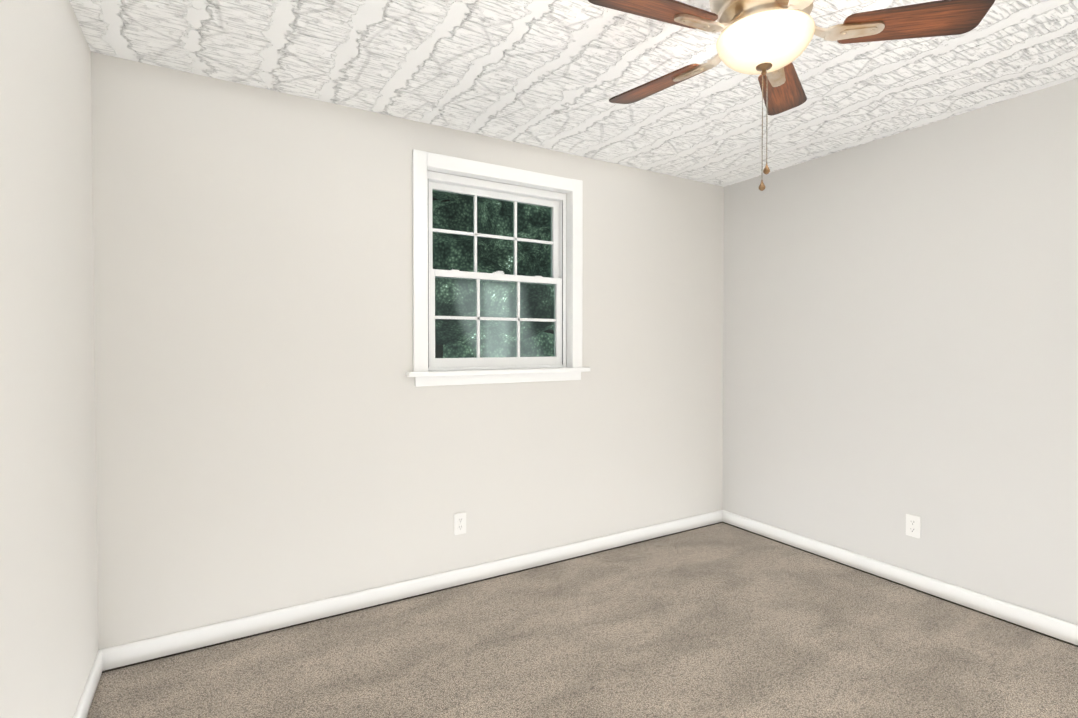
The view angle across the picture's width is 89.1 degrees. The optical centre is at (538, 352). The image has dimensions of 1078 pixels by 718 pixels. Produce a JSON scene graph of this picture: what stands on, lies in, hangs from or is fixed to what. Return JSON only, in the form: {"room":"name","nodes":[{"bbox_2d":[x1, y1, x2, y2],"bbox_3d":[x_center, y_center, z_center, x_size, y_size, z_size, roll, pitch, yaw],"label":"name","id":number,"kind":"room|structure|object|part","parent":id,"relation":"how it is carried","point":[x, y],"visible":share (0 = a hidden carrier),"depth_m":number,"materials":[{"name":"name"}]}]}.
{"room":"empty bedroom","nodes":[
{"label":"empty bedroom","id":0,"kind":"room"},
{"bbox_2d":[0,0,98,717],"bbox_3d":[-0.909,0.074,0.612,0.140,2.440,3.780,-1,1,-31],"label":"wall","id":1,"kind":"structure","parent":0,"point":[49,647],"depth_m":1.53,"materials":[{"name":"paint"}]},
{"bbox_2d":[73,650,101,717],"bbox_3d":[-0.843,1.248,0.670,0.013,0.094,3.500,-1,1,-31],"label":"baseboard","id":2,"kind":"structure","parent":1,"relation":"attached to","point":[86,698],"depth_m":1.97,"materials":[{"name":"white wood"}]},
{"bbox_2d":[91,52,723,649],"bbox_3d":[-0.238,0.034,3.130,3.589,2.440,0.140,-1,1,-31],"label":"wall","id":3,"kind":"structure","parent":0,"point":[277,428],"depth_m":2.59,"materials":[{"name":"paint"}]},
{"bbox_2d":[100,510,722,672],"bbox_3d":[-0.199,1.210,3.082,3.589,0.094,0.013,-1,1,-31],"label":"baseboard","id":4,"kind":"structure","parent":3,"relation":"attached to","point":[148,650],"depth_m":2.69,"materials":[{"name":"white wood"}]},
{"bbox_2d":[454,512,465,534],"bbox_3d":[-0.424,0.921,2.947,0.070,0.115,0.008,-1,1,-31],"label":"outlet","id":5,"kind":"object","parent":3,"relation":"attached to","point":[459,523],"visible":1,"depth_m":2.94,"materials":[{"name":"white plastic"}]},
{"bbox_2d":[406,149,589,386],"bbox_3d":[-0.216,-0.432,3.102,1.120,1.205,0.181,-1,1,-31],"label":"window","id":6,"kind":"structure","parent":3,"relation":"in","point":[429,368],"depth_m":3.09,"materials":[{"name":"white wood"}]},
{"bbox_3d":[-0.241,-0.427,3.144,0.776,0.919,0.040,-1,1,-31],"label":"glass","id":7,"kind":"part","parent":6,"relation":"part of","materials":[{"name":"clear glass"}]},
{"bbox_3d":[-0.241,-0.433,3.144,0.902,1.055,0.084,-1,1,-31],"label":"sash frame","id":8,"kind":"part","parent":6,"relation":"part of","materials":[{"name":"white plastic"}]},
{"bbox_2d":[69,0,1077,186],"bbox_3d":[0.693,-1.221,1.546,3.869,0.120,3.780,-1,1,-31],"label":"ceiling","id":9,"kind":"structure","parent":0,"point":[555,75],"depth_m":2.25,"materials":[{"name":"white paint"}]},
{"bbox_2d":[588,0,994,190],"bbox_3d":[0.631,-0.819,1.611,1.078,0.686,1.085,-1,1,-31],"label":"ceiling fan","id":10,"kind":"object","parent":9,"relation":"hanging from","point":[769,41],"visible":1,"depth_m":1.53,"materials":[{"name":"brown wood"}]},
{"bbox_3d":[0.307,-0.916,1.456,0.357,0.034,0.136,0,1,-23],"label":"blade","id":11,"kind":"part","parent":10,"relation":"part of","materials":[{"name":"brown wood"}]},
{"bbox_3d":[0.408,-0.923,1.896,0.136,0.034,0.357,-1,1,-41],"label":"blade","id":12,"kind":"part","parent":10,"relation":"part of","materials":[{"name":"brown wood"}]},
{"bbox_3d":[0.658,-0.663,1.614,0.004,0.307,0.004,-1,1,-31],"label":"pull chain","id":13,"kind":"part","parent":10,"relation":"part of","materials":[{"name":"metal"}]},
{"bbox_3d":[0.660,-0.884,1.607,0.268,0.092,0.268,-1,1,-31],"label":"lamp shade","id":14,"kind":"part","parent":10,"relation":"part of","materials":[{"name":"white glass"}]},
{"bbox_3d":[0.674,-0.688,1.620,0.004,0.256,0.004,-1,1,-31],"label":"pull chain","id":15,"kind":"part","parent":10,"relation":"part of","materials":[{"name":"metal"}]},
{"bbox_3d":[0.857,-0.924,1.935,0.136,0.034,0.357,1,1,31],"label":"blade","id":16,"kind":"part","parent":10,"relation":"part of","materials":[{"name":"brown wood"}]},
{"bbox_3d":[1.034,-0.917,1.521,0.357,0.034,0.136,0,1,13],"label":"blade","id":17,"kind":"part","parent":10,"relation":"part of","materials":[{"name":"brown wood"}]},
{"bbox_2d":[87,523,1077,717],"bbox_3d":[0.693,1.329,1.586,3.869,0.100,3.780,-1,1,-31],"label":"floor","id":18,"kind":"structure","parent":0,"point":[721,620],"depth_m":2.29,"materials":[{"name":"carpet"}]},
{"bbox_2d":[722,78,1077,624],"bbox_3d":[2.295,0.044,2.519,0.140,2.440,3.780,-1,1,-31],"label":"wall","id":19,"kind":"structure","parent":0,"point":[900,326],"depth_m":2.86,"materials":[{"name":"paint"}]},
{"bbox_2d":[722,510,1077,646],"bbox_3d":[2.229,1.219,2.499,0.013,0.094,3.500,-1,1,-31],"label":"baseboard","id":20,"kind":"structure","parent":19,"relation":"attached to","point":[1042,624],"depth_m":2.86,"materials":[{"name":"white wood"}]},
{"bbox_2d":[906,514,920,537],"bbox_3d":[1.985,0.922,2.909,0.008,0.115,0.070,-1,1,-31],"label":"outlet","id":21,"kind":"object","parent":19,"relation":"attached to","point":[913,525],"visible":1,"depth_m":2.90,"materials":[{"name":"white plastic"}]},
{"label":"outside","id":22,"kind":"structure","parent":0,"visible":0},
{"bbox_2d":[443,203,558,370],"bbox_3d":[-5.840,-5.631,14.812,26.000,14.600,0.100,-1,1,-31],"label":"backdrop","id":23,"kind":"structure","parent":22,"point":[532,346],"depth_m":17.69,"materials":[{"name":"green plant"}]},
{"bbox_3d":[-3.644,1.707,9.281,20.000,0.100,13.850,-1,1,-31],"label":"ground","id":24,"kind":"structure","parent":22,"visible":0},
{"bbox_2d":[432,190,545,357],"bbox_3d":[-1.797,-1.325,8.064,4.716,6.002,5.049,-1,1,-31],"label":"tree","id":25,"kind":"object","parent":24,"relation":"on","point":[491,213],"depth_m":8.13,"materials":[{"name":"green plant"}]},
{"bbox_2d":[433,199,559,367],"bbox_3d":[-0.302,-0.890,8.298,5.464,5.126,5.189,-1,1,-31],"label":"tree","id":26,"kind":"object","parent":24,"relation":"on","point":[524,287],"depth_m":7.55,"materials":[{"name":"green plant"}]}
]}

